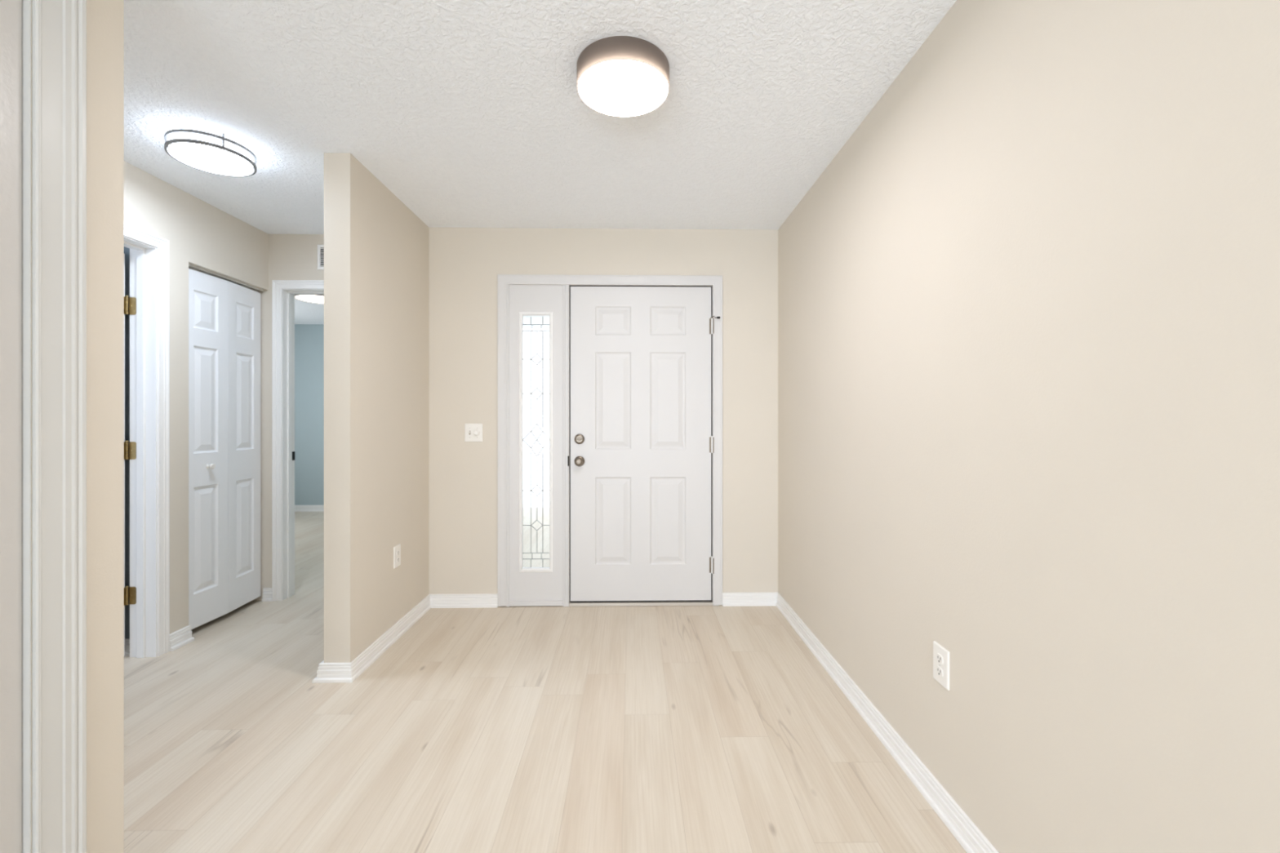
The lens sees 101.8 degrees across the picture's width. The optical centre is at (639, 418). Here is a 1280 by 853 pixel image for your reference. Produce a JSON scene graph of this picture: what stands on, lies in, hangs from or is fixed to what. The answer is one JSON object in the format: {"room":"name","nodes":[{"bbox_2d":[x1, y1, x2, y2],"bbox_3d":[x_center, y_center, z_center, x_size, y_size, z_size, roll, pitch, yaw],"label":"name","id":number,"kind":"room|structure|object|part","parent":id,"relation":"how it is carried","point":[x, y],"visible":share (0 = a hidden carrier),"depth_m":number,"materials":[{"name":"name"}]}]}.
{"room":"entrance hall","nodes":[
{"label":"entrance hall","id":0,"kind":"room"},
{"bbox_2d":[124,246,129,638],"bbox_3d":[-3.447,-0.008,1.641,1.764,2.440,2.200,0,0,-1],"label":"wall","id":1,"kind":"structure","parent":0,"point":[126,251],"depth_m":2.67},
{"bbox_2d":[124,638,129,656],"bbox_3d":[-3.414,1.170,2.647,1.664,0.083,0.019,0,0,-1],"label":"baseboard","id":2,"kind":"structure","parent":1,"relation":"attached to","point":[126,640],"depth_m":2.66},
{"bbox_2d":[124,160,268,634],"bbox_3d":[-2.517,-0.008,2.387,0.120,2.440,2.152,0,0,-1],"label":"wall","id":3,"kind":"structure","parent":0,"point":[200,234],"depth_m":2.79,"materials":[{"name":"beige paint"}]},
{"bbox_2d":[124,253,136,655],"bbox_3d":[-2.936,0.182,2.612,0.756,2.030,0.048,0,0,-1],"label":"door","id":4,"kind":"structure","parent":3,"relation":"in","point":[132,300],"depth_m":2.63,"materials":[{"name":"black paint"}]},
{"bbox_2d":[124,223,169,657],"bbox_3d":[-2.513,0.143,2.277,0.148,2.138,0.855,0,0,-1],"label":"door frame","id":5,"kind":"structure","parent":3,"relation":"attached to","point":[149,253],"depth_m":2.64,"materials":[{"name":"white wood"}]},
{"bbox_2d":[169,625,194,651],"bbox_3d":[-2.449,1.170,2.773,0.030,0.083,0.134,0,0,-1],"label":"baseboard","id":6,"kind":"structure","parent":3,"relation":"attached to","point":[180,637],"depth_m":2.77,"materials":[{"name":"white wood"}]},
{"bbox_2d":[188,263,263,629],"bbox_3d":[-2.506,0.161,3.152,0.075,2.034,0.620,0,0,-1],"label":"door","id":7,"kind":"structure","parent":3,"relation":"in","point":[224,312],"depth_m":3.10,"materials":[{"name":"white paint"}]},
{"bbox_3d":[-2.484,0.277,3.009,0.036,0.033,0.033,0,0,-1],"label":"knob","id":8,"kind":"part","parent":7,"relation":"part of","materials":[{"name":"white plastic"}]},
{"bbox_2d":[31,0,429,852],"bbox_3d":[-1.381,-0.008,1.220,0.121,2.440,4.286,0,0,-1],"label":"wall","id":9,"kind":"structure","parent":0,"point":[376,249],"depth_m":2.40,"materials":[{"name":"beige paint"}]},
{"bbox_2d":[0,0,22,852],"bbox_3d":[-1.343,0.040,0.751,0.035,2.320,0.741,0,0,-1],"label":"door","id":10,"kind":"structure","parent":9,"relation":"in","point":[11,11],"depth_m":1.10,"materials":[{"name":"white wood"}]},
{"bbox_2d":[22,0,86,852],"bbox_3d":[-1.363,-0.007,0.750,0.140,2.436,0.950,0,0,-1],"label":"door frame","id":11,"kind":"structure","parent":9,"relation":"attached to","point":[59,27],"depth_m":1.16,"materials":[{"name":"white wood"}]},
{"bbox_2d":[393,543,400,568],"bbox_3d":[-1.345,0.763,2.883,0.010,0.118,0.079,0,0,-1],"label":"power outlet","id":12,"kind":"object","parent":9,"relation":"attached to","point":[397,549],"visible":1,"depth_m":2.87,"materials":[{"name":"white plastic"}]},
{"bbox_2d":[311,593,497,683],"bbox_3d":[-1.210,1.170,2.937,0.605,0.083,1.097,0,0,-1],"label":"baseboard","id":13,"kind":"structure","parent":9,"relation":"attached to","point":[326,672],"depth_m":2.82,"materials":[{"name":"white wood"}]},
{"bbox_2d":[252,234,324,600],"bbox_3d":[-2.009,-0.008,3.532,1.176,2.440,0.120,0,0,-1],"label":"wall","id":14,"kind":"structure","parent":0,"point":[291,256],"depth_m":3.46,"materials":[{"name":"beige paint"}]},
{"bbox_2d":[262,587,271,601],"bbox_3d":[-2.473,1.170,3.455,0.064,0.083,0.019,0,0,-1],"label":"baseboard","id":15,"kind":"structure","parent":14,"relation":"attached to","point":[267,592],"depth_m":3.45,"materials":[{"name":"white wood"}]},
{"bbox_2d":[271,280,324,601],"bbox_3d":[-2.032,0.146,3.532,0.823,2.132,0.153,0,0,-1],"label":"door frame","id":16,"kind":"structure","parent":14,"relation":"attached to","point":[283,291],"depth_m":3.46,"materials":[{"name":"white paint"}]},
{"bbox_3d":[-2.383,0.257,3.570,0.003,0.060,0.040,0,0,-1],"label":"strike plate","id":17,"kind":"part","parent":16,"relation":"part of","materials":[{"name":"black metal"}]},
{"bbox_2d":[317,244,324,269],"bbox_3d":[-1.956,-1.077,3.469,0.392,0.167,0.008,0,0,-1],"label":"air vent","id":18,"kind":"object","parent":14,"relation":"in","point":[320,247],"visible":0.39,"depth_m":3.46,"materials":[{"name":"white metal"}]},
{"bbox_2d":[294,324,324,505],"bbox_3d":[-3.413,-0.008,6.863,3.610,2.440,0.120,0,0,-1],"label":"wall","id":19,"kind":"structure","parent":0,"point":[308,339],"depth_m":6.79,"materials":[{"name":"blue paint"}]},
{"bbox_2d":[294,505,324,511],"bbox_3d":[-3.402,1.170,6.793,3.430,0.083,0.019,0,0,-1],"label":"baseboard","id":20,"kind":"structure","parent":19,"relation":"attached to","point":[297,508],"depth_m":6.78,"materials":[{"name":"white wood"}]},
{"bbox_2d":[124,0,956,328],"bbox_3d":[-2.463,-1.288,0.908,7.106,0.120,12.300,0,0,-1],"label":"ceiling","id":21,"kind":"structure","parent":0,"point":[472,113],"depth_m":1.99,"materials":[{"name":"paint"}]},
{"bbox_2d":[164,127,256,177],"bbox_3d":[-1.920,-1.192,2.336,0.320,0.071,0.320,0,0,-1],"label":"flush ceiling light","id":22,"kind":"object","parent":21,"relation":"attached to","point":[202,149],"visible":1,"depth_m":2.28,"materials":[{"name":"white glass"}]},
{"bbox_2d":[168,142,253,173],"bbox_3d":[-1.920,-1.163,2.336,0.291,0.012,0.291,0,0,-1],"label":"diffuser","id":23,"kind":"object","parent":22,"relation":"attached to","point":[211,157],"depth_m":2.31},
{"bbox_3d":[-1.797,-1.196,2.243,0.008,0.063,0.008,0,0,-1],"label":"post","id":24,"kind":"part","parent":22,"relation":"part of","materials":[{"name":"silver metal"}]},
{"bbox_2d":[294,294,324,304],"bbox_3d":[-3.009,-1.171,4.879,0.410,0.114,0.410,0,0,-1],"label":"drum ceiling light","id":25,"kind":"object","parent":21,"relation":"attached to","point":[314,299],"visible":0.38,"depth_m":4.83,"materials":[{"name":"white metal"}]},
{"bbox_2d":[576,35,669,117],"bbox_3d":[-0.059,-1.191,1.831,0.325,0.074,0.325,0,0,-1],"label":"drum ceiling light","id":26,"kind":"object","parent":21,"relation":"attached to","point":[617,76],"visible":1,"depth_m":1.77,"materials":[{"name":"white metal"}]},
{"bbox_2d":[577,59,668,116],"bbox_3d":[-0.059,-1.158,1.831,0.317,0.007,0.317,0,0,-1],"label":"diffuser","id":27,"kind":"object","parent":26,"relation":"attached to","point":[611,87],"depth_m":1.81,"materials":[{"name":"white glass"}]},
{"bbox_2d":[124,507,966,852],"bbox_3d":[-2.463,1.272,0.908,7.106,0.120,12.300,0,0,-1],"label":"floor","id":28,"kind":"structure","parent":0,"point":[527,729],"depth_m":1.99,"materials":[{"name":"beige wood"}]},
{"bbox_2d":[568,601,712,606],"bbox_3d":[0.006,1.202,3.432,0.931,0.020,0.150,0,0,-1],"label":"threshold","id":29,"kind":"object","parent":28,"relation":"on","point":[583,603],"visible":0.47,"depth_m":3.36,"materials":[{"name":"metal"}]},
{"bbox_2d":[429,227,777,606],"bbox_3d":[-0.290,-0.008,3.437,2.377,2.440,0.150,0,0,-1],"label":"wall","id":30,"kind":"structure","parent":0,"point":[465,264],"depth_m":3.36,"materials":[{"name":"beige paint"}]},
{"bbox_2d":[464,423,482,441],"bbox_3d":[-1.070,0.091,3.335,0.114,0.116,0.028,0,0,-1],"label":"light switch","id":31,"kind":"object","parent":30,"relation":"attached to","point":[473,432],"visible":1,"depth_m":3.34,"materials":[{"name":"white plastic"}]},
{"bbox_2d":[508,284,563,606],"bbox_3d":[-0.671,0.172,3.413,0.346,2.072,0.132,0,0,-1],"label":"window","id":32,"kind":"structure","parent":30,"relation":"in","point":[528,586],"depth_m":3.36,"materials":[{"name":"white paint"}]},
{"bbox_3d":[-0.673,0.151,3.369,0.222,1.681,0.039,0,0,-1],"label":"glazing frame","id":33,"kind":"part","parent":32,"relation":"part of","materials":[{"name":"glass"}]},
{"bbox_2d":[497,274,722,606],"bbox_3d":[-0.192,0.144,3.431,1.450,2.136,0.164,0,0,-1],"label":"door frame","id":34,"kind":"structure","parent":30,"relation":"attached to","point":[504,281],"depth_m":3.35,"materials":[{"name":"white paint"}]},
{"bbox_2d":[569,286,719,602],"bbox_3d":[0.029,0.165,3.360,0.976,2.055,0.118,0,0,-1],"label":"door","id":35,"kind":"structure","parent":30,"relation":"in","point":[642,441],"depth_m":3.37,"materials":[{"name":"white paint"}]},
{"bbox_3d":[-0.391,0.276,3.333,0.067,0.067,0.070,0,0,-1],"label":"knob","id":36,"kind":"part","parent":35,"relation":"part of","materials":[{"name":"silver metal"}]},
{"bbox_2d":[777,0,1279,852],"bbox_3d":[1.038,-0.008,-0.724,0.140,2.440,8.516,0,0,-1],"label":"wall","id":37,"kind":"structure","parent":0,"point":[1028,308],"depth_m":1.15,"materials":[{"name":"beige paint"}]},
{"bbox_2d":[722,591,999,852],"bbox_3d":[0.783,1.170,-0.504,0.364,0.083,7.766,0,0,-1],"label":"baseboard","id":38,"kind":"structure","parent":37,"relation":"attached to","point":[962,827],"depth_m":1.91,"materials":[{"name":"white wood"}]},
{"bbox_2d":[933,640,949,690],"bbox_3d":[0.925,0.759,1.600,0.010,0.118,0.079,0,0,-1],"label":"power outlet","id":39,"kind":"object","parent":37,"relation":"attached to","point":[940,655],"visible":1,"depth_m":1.59,"materials":[{"name":"white plastic"}]},
{"bbox_2d":[935,665,942,677],"bbox_3d":[0.922,0.778,1.600,0.004,0.027,0.034,0,0,-1],"label":"receptacle","id":40,"kind":"object","parent":39,"relation":"attached to","point":[939,668],"depth_m":1.60,"materials":[{"name":"white plastic"}]},
{"bbox_2d":[935,653,942,664],"bbox_3d":[0.922,0.739,1.600,0.004,0.027,0.034,0,0,-1],"label":"receptacle","id":41,"kind":"object","parent":39,"relation":"attached to","point":[939,656],"depth_m":1.60,"materials":[{"name":"white plastic"}]}
]}

